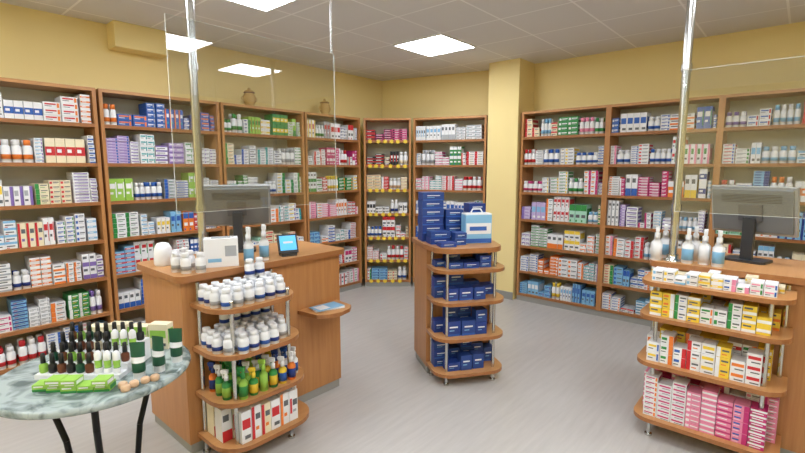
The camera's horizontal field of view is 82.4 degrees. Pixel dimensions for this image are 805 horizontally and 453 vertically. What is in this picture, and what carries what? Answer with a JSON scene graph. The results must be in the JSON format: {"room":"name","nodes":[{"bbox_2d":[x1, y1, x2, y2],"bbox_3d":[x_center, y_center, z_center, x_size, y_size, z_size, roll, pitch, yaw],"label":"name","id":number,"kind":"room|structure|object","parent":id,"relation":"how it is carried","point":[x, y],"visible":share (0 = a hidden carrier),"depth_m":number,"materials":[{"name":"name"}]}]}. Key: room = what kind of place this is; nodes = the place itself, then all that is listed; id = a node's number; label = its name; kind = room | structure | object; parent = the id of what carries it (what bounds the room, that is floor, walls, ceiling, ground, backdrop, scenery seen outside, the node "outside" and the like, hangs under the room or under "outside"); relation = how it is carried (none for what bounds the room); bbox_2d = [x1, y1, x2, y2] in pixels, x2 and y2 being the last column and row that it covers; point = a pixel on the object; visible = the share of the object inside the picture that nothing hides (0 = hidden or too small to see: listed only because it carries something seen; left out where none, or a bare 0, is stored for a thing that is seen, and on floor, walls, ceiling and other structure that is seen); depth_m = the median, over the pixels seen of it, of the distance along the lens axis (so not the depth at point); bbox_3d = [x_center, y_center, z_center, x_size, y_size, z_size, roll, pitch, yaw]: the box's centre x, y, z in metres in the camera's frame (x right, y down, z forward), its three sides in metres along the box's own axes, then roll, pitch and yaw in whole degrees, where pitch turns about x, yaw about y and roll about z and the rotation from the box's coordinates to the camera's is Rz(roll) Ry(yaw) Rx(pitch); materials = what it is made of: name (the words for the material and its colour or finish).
{"room":"pharmacy","nodes":[
{"label":"pharmacy","id":0,"kind":"room"},
{"bbox_2d":[0,2,381,278],"bbox_3d":[-2.722,-0.332,3.946,0.100,2.770,7.600,6,10,41],"label":"wall","id":1,"kind":"structure","parent":0,"point":[36,45],"depth_m":4.35,"materials":[{"name":"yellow paint"}]},
{"bbox_2d":[106,20,169,58],"bbox_3d":[-2.315,-1.634,4.039,0.180,0.210,0.440,6,10,41],"label":"box","id":2,"kind":"object","parent":1,"relation":"attached to","point":[125,37],"visible":1,"depth_m":3.96,"materials":[{"name":"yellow paint"}]},
{"bbox_2d":[0,277,738,452],"bbox_3d":[0.229,1.363,1.975,7.400,0.100,8.200,6,10,41],"label":"floor","id":3,"kind":"structure","parent":0,"point":[568,381],"depth_m":3.08,"materials":[{"name":"plastic"}]},
{"bbox_2d":[0,77,113,375],"bbox_3d":[-2.841,0.020,3.514,0.300,2.180,0.930,6,10,41],"label":"wall shelf unit","id":4,"kind":"object","parent":3,"relation":"on","point":[11,173],"visible":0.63,"depth_m":3.62,"materials":[{"name":"brown wood"}]},
{"bbox_2d":[0,92,104,369],"bbox_3d":[-2.816,0.007,3.487,0.206,2.030,0.870,6,10,41],"label":"medicine boxes","id":5,"kind":"object","parent":4,"relation":"on","point":[78,187],"visible":0.91,"depth_m":3.51,"materials":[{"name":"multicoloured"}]},
{"bbox_2d":[0,345,190,452],"bbox_3d":[-1.217,0.942,1.879,0.680,0.760,0.680,6,10,41],"label":"bistro table","id":6,"kind":"object","parent":3,"relation":"on","point":[18,401],"visible":0.57,"depth_m":1.64,"materials":[{"name":"stone"}]},
{"bbox_2d":[32,374,115,393],"bbox_3d":[-1.184,0.563,1.654,0.279,0.047,0.070,0,7,0],"label":"boxes","id":7,"kind":"object","parent":6,"relation":"on","point":[63,383],"visible":1,"depth_m":1.63,"materials":[{"name":"green cardboard"}]},
{"bbox_2d":[34,322,150,379],"bbox_3d":[-1.227,0.484,1.832,0.320,0.160,0.220,0,7,0],"label":"display","id":8,"kind":"object","parent":6,"relation":"on","point":[91,354],"visible":0.96,"depth_m":1.80,"materials":[{"name":"white"}]},
{"bbox_2d":[86,321,172,348],"bbox_3d":[-1.207,0.481,2.045,0.359,0.110,0.057,0,7,0],"label":"boxes","id":9,"kind":"object","parent":6,"relation":"on","point":[155,328],"visible":0.32,"depth_m":2.02,"materials":[{"name":"beige cardboard"}]},
{"bbox_2d":[118,373,159,391],"bbox_3d":[-0.971,0.572,1.697,0.067,0.020,0.135,6,10,41],"label":"cosmetic testers","id":10,"kind":"object","parent":6,"relation":"on","point":[123,386],"visible":1,"depth_m":1.68,"materials":[{"name":"beige"}]},
{"bbox_2d":[129,328,182,379],"bbox_3d":[-0.958,0.497,1.814,0.066,0.140,0.211,3,8,24],"label":"tubes","id":11,"kind":"object","parent":6,"relation":"on","point":[137,349],"visible":0.99,"depth_m":1.79,"materials":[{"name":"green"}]},
{"bbox_2d":[95,88,224,320],"bbox_3d":[-2.195,-0.073,4.251,0.300,2.180,1.000,6,10,41],"label":"wall shelf unit","id":12,"kind":"object","parent":3,"relation":"on","point":[125,102],"visible":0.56,"depth_m":4.15,"materials":[{"name":"brown wood"}]},
{"bbox_2d":[103,103,219,323],"bbox_3d":[-2.170,-0.081,4.225,0.207,2.019,0.940,6,10,41],"label":"medicine boxes","id":13,"kind":"object","parent":12,"relation":"on","point":[143,149],"visible":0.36,"depth_m":4.03,"materials":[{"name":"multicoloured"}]},
{"bbox_2d":[136,240,350,452],"bbox_3d":[-0.871,0.690,2.914,0.885,1.000,1.150,6,10,41],"label":"counter","id":14,"kind":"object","parent":3,"relation":"on","point":[311,277],"depth_m":2.59,"materials":[{"name":"brown wood"}]},
{"bbox_2d":[153,242,171,265],"bbox_3d":[-1.373,0.156,2.638,0.100,0.130,0.100,6,10,41],"label":"canister","id":15,"kind":"object","parent":14,"relation":"on","point":[162,253],"visible":0.9,"depth_m":2.60,"materials":[{"name":"white plastic"}]},
{"bbox_2d":[171,247,205,273],"bbox_3d":[-1.178,0.185,2.491,0.262,0.108,0.141,6,10,41],"label":"bottles","id":16,"kind":"object","parent":14,"relation":"on","point":[185,262],"visible":1,"depth_m":2.44,"materials":[{"name":"white plastic"}]},
{"bbox_2d":[185,0,205,251],"bbox_3d":[-1.180,-0.668,2.619,0.100,1.770,0.100,6,10,41],"label":"chrome pole","id":17,"kind":"object","parent":14,"relation":"on","point":[192,64],"visible":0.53,"depth_m":2.61,"materials":[{"name":"grey metal"}]},
{"bbox_2d":[203,236,238,267],"bbox_3d":[-1.031,0.140,2.617,0.180,0.165,0.101,-3,8,-21],"label":"dispenser box","id":18,"kind":"object","parent":14,"relation":"on","point":[219,251],"visible":0.94,"depth_m":2.57,"materials":[{"name":"white plastic"}]},
{"bbox_2d":[204,184,270,252],"bbox_3d":[-1.099,-0.057,3.066,0.430,0.445,0.160,-2,8,-17],"label":"computer monitor","id":19,"kind":"object","parent":14,"relation":"on","point":[217,198],"visible":0.8,"depth_m":3.04,"materials":[{"name":"grey plastic"}]},
{"bbox_2d":[198,257,286,355],"bbox_3d":[-0.832,0.411,2.490,0.275,0.440,0.439,6,10,41],"label":"bottles","id":20,"kind":"object","parent":14,"relation":"in","point":[262,327],"visible":0.94,"depth_m":2.43,"materials":[{"name":"white plastic"}]},
{"bbox_2d":[243,227,253,263],"bbox_3d":[-0.892,0.109,2.665,0.058,0.215,0.058,2,7,16],"label":"spray bottle","id":21,"kind":"object","parent":14,"relation":"on","point":[248,246],"visible":0.82,"depth_m":2.65,"materials":[{"name":"white plastic"}]},
{"bbox_2d":[206,386,297,444],"bbox_3d":[-0.815,1.020,2.598,0.256,0.182,0.469,6,10,41],"label":"boxes","id":22,"kind":"object","parent":14,"relation":"in","point":[257,419],"visible":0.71,"depth_m":2.47,"materials":[{"name":"white cardboard"}]},
{"bbox_2d":[207,345,297,400],"bbox_3d":[-0.807,0.787,2.570,0.251,0.175,0.466,6,10,41],"label":"spray bottles","id":23,"kind":"object","parent":14,"relation":"in","point":[253,374],"visible":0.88,"depth_m":2.47,"materials":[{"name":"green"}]},
{"bbox_2d":[259,224,268,260],"bbox_3d":[-0.836,0.096,2.774,0.058,0.215,0.058,2,7,16],"label":"spray bottle","id":24,"kind":"object","parent":14,"relation":"on","point":[263,243],"visible":0.93,"depth_m":2.76,"materials":[{"name":"white plastic"}]},
{"bbox_2d":[276,234,298,256],"bbox_3d":[-0.731,0.117,2.930,0.124,0.133,0.090,-4,8,-29],"label":"payment terminal","id":25,"kind":"object","parent":14,"relation":"on","point":[287,244],"visible":1,"depth_m":2.92,"materials":[{"name":"grey plastic"}]},
{"bbox_2d":[309,301,344,312],"bbox_3d":[-0.495,0.527,3.011,0.211,0.010,0.140,-6,9,-39],"label":"leaflets","id":26,"kind":"object","parent":14,"relation":"on","point":[333,305],"visible":1,"depth_m":3.00,"materials":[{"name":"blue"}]},
{"bbox_2d":[219,102,306,241],"bbox_3d":[-1.536,-0.169,5.004,0.300,2.180,0.970,6,10,41],"label":"wall shelf unit","id":27,"kind":"object","parent":3,"relation":"on","point":[261,171],"visible":0.38,"depth_m":5.07,"materials":[{"name":"brown wood"}]},
{"bbox_2d":[241,87,256,105],"bbox_3d":[-1.591,-1.339,4.777,0.140,0.200,0.127,-1,7,-7],"label":"apothecary jar","id":28,"kind":"object","parent":27,"relation":"on","point":[249,98],"visible":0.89,"depth_m":4.74,"materials":[{"name":"brown ceramic"}]},
{"bbox_2d":[224,114,303,245],"bbox_3d":[-1.510,-0.181,4.977,0.207,2.030,0.910,6,10,41],"label":"medicine boxes","id":29,"kind":"object","parent":27,"relation":"on","point":[272,124],"visible":0.44,"depth_m":4.94,"materials":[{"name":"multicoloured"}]},
{"bbox_2d":[304,112,361,291],"bbox_3d":[-0.926,-0.257,5.700,0.300,2.180,0.850,6,10,41],"label":"wall shelf unit","id":30,"kind":"object","parent":3,"relation":"on","point":[310,143],"visible":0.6,"depth_m":5.82,"materials":[{"name":"brown wood"}]},
{"bbox_2d":[319,98,330,113],"bbox_3d":[-0.935,-1.434,5.526,0.140,0.200,0.127,-1,7,-7],"label":"apothecary jar","id":31,"kind":"object","parent":30,"relation":"on","point":[324,107],"visible":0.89,"depth_m":5.48,"materials":[{"name":"brown ceramic"}]},
{"bbox_2d":[307,120,358,284],"bbox_3d":[-0.900,-0.259,5.674,0.214,2.009,0.791,6,10,41],"label":"medicine boxes","id":32,"kind":"object","parent":30,"relation":"on","point":[322,156],"visible":0.74,"depth_m":5.62,"materials":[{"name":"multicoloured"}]},
{"bbox_2d":[363,118,410,285],"bbox_3d":[-0.192,-0.305,6.087,0.600,2.180,0.300,0,7,0],"label":"wall shelf unit","id":33,"kind":"object","parent":3,"relation":"on","point":[377,124],"visible":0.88,"depth_m":6.14,"materials":[{"name":"brown wood"}]},
{"bbox_2d":[366,129,407,282],"bbox_3d":[-0.195,-0.257,6.049,0.540,1.997,0.224,0,7,0],"label":"medicine boxes","id":34,"kind":"object","parent":33,"relation":"on","point":[376,182],"visible":1,"depth_m":5.98,"materials":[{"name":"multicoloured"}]},
{"bbox_2d":[413,115,487,285],"bbox_3d":[0.625,-0.283,5.912,0.930,2.180,0.300,3,8,22],"label":"wall shelf unit","id":35,"kind":"object","parent":3,"relation":"on","point":[471,145],"visible":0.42,"depth_m":5.90,"materials":[{"name":"brown wood"}]},
{"bbox_2d":[416,124,483,236],"bbox_3d":[0.609,-0.281,5.879,0.870,2.001,0.210,3,8,22],"label":"medicine boxes","id":36,"kind":"object","parent":35,"relation":"on","point":[446,131],"visible":0.55,"depth_m":5.73,"materials":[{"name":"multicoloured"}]},
{"bbox_2d":[412,237,504,385],"bbox_3d":[0.420,0.612,3.534,0.560,1.000,0.630,-2,7,-14],"label":"display stand","id":37,"kind":"object","parent":3,"relation":"on","point":[426,307],"visible":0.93,"depth_m":3.37,"materials":[{"name":"brown wood"}]},
{"bbox_2d":[418,191,485,247],"bbox_3d":[0.424,-0.069,3.448,0.524,0.370,0.425,-2,7,-15],"label":"cartons","id":38,"kind":"object","parent":37,"relation":"on","point":[438,225],"visible":0.76,"depth_m":3.48,"materials":[{"name":"blue cardboard"}]},
{"bbox_2d":[431,253,492,371],"bbox_3d":[0.465,0.612,3.384,0.480,0.836,0.209,-2,7,-14],"label":"cartons","id":39,"kind":"object","parent":37,"relation":"in","point":[461,322],"visible":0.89,"depth_m":3.33,"materials":[{"name":"blue cardboard"}]},
{"bbox_2d":[461,208,491,243],"bbox_3d":[0.553,-0.009,3.441,0.200,0.254,0.112,-1,7,-10],"label":"pack","id":40,"kind":"object","parent":37,"relation":"on","point":[477,226],"visible":0.97,"depth_m":3.39,"materials":[{"name":"blue cardboard"}]},
{"bbox_2d":[516,105,608,315],"bbox_3d":[1.804,-0.186,5.141,0.940,2.180,0.300,6,10,41],"label":"wall shelf unit","id":41,"kind":"object","parent":3,"relation":"on","point":[586,143],"visible":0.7,"depth_m":5.16,"materials":[{"name":"brown wood"}]},
{"bbox_2d":[519,116,605,305],"bbox_3d":[1.778,-0.189,5.114,0.880,2.011,0.210,6,10,41],"label":"medicine boxes","id":42,"kind":"object","parent":41,"relation":"on","point":[558,208],"visible":0.92,"depth_m":5.04,"materials":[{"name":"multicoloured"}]},
{"bbox_2d":[598,95,722,326],"bbox_3d":[2.513,-0.108,4.529,0.940,2.180,0.300,6,10,41],"label":"wall shelf unit","id":43,"kind":"object","parent":3,"relation":"on","point":[663,139],"visible":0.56,"depth_m":4.61,"materials":[{"name":"brown wood"}]},
{"bbox_2d":[602,106,717,314],"bbox_3d":[2.489,-0.109,4.504,0.879,2.005,0.208,6,10,41],"label":"medicine boxes","id":44,"kind":"object","parent":43,"relation":"on","point":[619,213],"visible":0.74,"depth_m":4.51,"materials":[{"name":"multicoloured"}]},
{"bbox_2d":[633,248,804,452],"bbox_3d":[2.146,0.743,2.497,1.450,1.000,0.845,6,10,41],"label":"counter","id":45,"kind":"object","parent":3,"relation":"on","point":[786,383],"depth_m":2.41,"materials":[{"name":"brown wood"}]},
{"bbox_2d":[663,0,695,261],"bbox_3d":[1.624,-0.673,2.659,0.100,1.770,0.100,6,10,41],"label":"chrome pole","id":46,"kind":"object","parent":45,"relation":"on","point":[672,256],"visible":0.98,"depth_m":2.66,"materials":[{"name":"grey metal"}]},
{"bbox_2d":[650,224,725,267],"bbox_3d":[1.691,0.107,2.719,0.370,0.205,0.189,6,10,41],"label":"bottles","id":47,"kind":"object","parent":45,"relation":"on","point":[692,250],"visible":0.98,"depth_m":2.66,"materials":[{"name":"white plastic"}]},
{"bbox_2d":[642,266,785,450],"bbox_3d":[1.688,0.678,2.529,0.628,0.858,0.228,6,10,41],"label":"boxes","id":48,"kind":"object","parent":45,"relation":"in","point":[724,412],"visible":0.97,"depth_m":2.45,"materials":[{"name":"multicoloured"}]},
{"bbox_2d":[711,185,799,264],"bbox_3d":[2.065,-0.016,2.730,0.160,0.448,0.430,-5,9,-34],"label":"computer monitor","id":49,"kind":"object","parent":45,"relation":"on","point":[763,202],"visible":0.98,"depth_m":2.70,"materials":[{"name":"grey plastic"}]},
{"bbox_2d":[710,88,804,258],"bbox_3d":[3.223,-0.031,3.917,0.940,2.180,0.300,6,10,41],"label":"wall shelf unit","id":50,"kind":"object","parent":3,"relation":"on","point":[788,135],"visible":0.35,"depth_m":4.00,"materials":[{"name":"brown wood"}]},
{"bbox_2d":[715,103,804,260],"bbox_3d":[3.198,-0.032,3.892,0.881,2.006,0.208,6,10,41],"label":"medicine boxes","id":51,"kind":"object","parent":50,"relation":"on","point":[731,154],"visible":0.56,"depth_m":3.86,"materials":[{"name":"white cardboard"}]},
{"bbox_2d":[0,0,804,80],"bbox_3d":[0.229,-1.484,1.615,7.400,0.100,8.200,6,10,41],"label":"ceiling","id":52,"kind":"structure","parent":0,"point":[364,34],"depth_m":3.93,"materials":[{"name":"tile"}]},
{"bbox_2d":[226,0,296,11],"bbox_3d":[-1.028,-1.624,3.166,0.600,0.012,0.600,6,10,41],"label":"ceiling light panel","id":53,"kind":"object","parent":52,"relation":"attached to","point":[263,5],"depth_m":3.41,"materials":[{"name":"white plastic"}]},
{"bbox_2d":[329,0,332,52],"bbox_3d":[-0.506,-1.434,3.254,0.017,0.398,0.017,-1,7,-6],"label":"hanging chain","id":54,"kind":"object","parent":52,"relation":"hanging from","point":[329,0],"visible":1,"depth_m":3.25,"materials":[{"name":"silver metal"}]},
{"bbox_2d":[164,13,336,213],"bbox_3d":[-0.873,-0.652,2.926,0.005,1.063,1.163,6,10,41],"label":"screen","id":55,"kind":"object","parent":54,"relation":"hanging from","point":[164,13],"visible":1,"depth_m":2.65,"materials":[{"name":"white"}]},
{"bbox_2d":[393,33,476,56],"bbox_3d":[0.324,-1.805,4.603,0.600,0.012,0.600,6,10,41],"label":"ceiling light panel","id":56,"kind":"object","parent":52,"relation":"attached to","point":[438,44],"depth_m":4.57,"materials":[{"name":"white plastic"}]},
{"bbox_3d":[2.552,-1.112,1.743,0.022,0.659,0.022,6,10,41],"label":"hanging chain","id":57,"kind":"object","parent":52,"relation":"hanging from","visible":0},
{"bbox_2d":[674,56,802,217],"bbox_3d":[2.095,-0.433,2.229,1.313,0.803,0.005,6,10,41],"label":"screen","id":58,"kind":"object","parent":57,"relation":"hanging from","point":[799,56],"visible":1,"depth_m":2.58,"materials":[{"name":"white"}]},
{"bbox_2d":[382,70,488,276],"bbox_3d":[0.534,-0.630,6.303,1.782,2.770,0.146,4,8,27],"label":"wall","id":59,"kind":"structure","parent":0,"point":[459,94],"depth_m":6.14,"materials":[{"name":"yellow paint"}]},
{"bbox_2d":[486,58,534,298],"bbox_3d":[1.335,-0.544,5.620,0.390,2.770,0.530,6,10,41],"label":"column","id":60,"kind":"structure","parent":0,"point":[511,82],"depth_m":5.37,"materials":[{"name":"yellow paint"}]},
{"bbox_2d":[496,289,512,299],"bbox_3d":[1.159,0.812,5.583,0.385,0.090,0.012,6,10,41],"label":"baseboard","id":61,"kind":"structure","parent":60,"relation":"attached to","point":[507,295],"depth_m":5.50,"materials":[{"name":"grey"}]},
{"bbox_2d":[533,21,804,110],"bbox_3d":[3.553,-0.329,3.924,5.200,2.770,0.100,6,10,41],"label":"wall","id":62,"kind":"structure","parent":0,"point":[653,72],"depth_m":4.49,"materials":[{"name":"yellow paint"}]}
]}

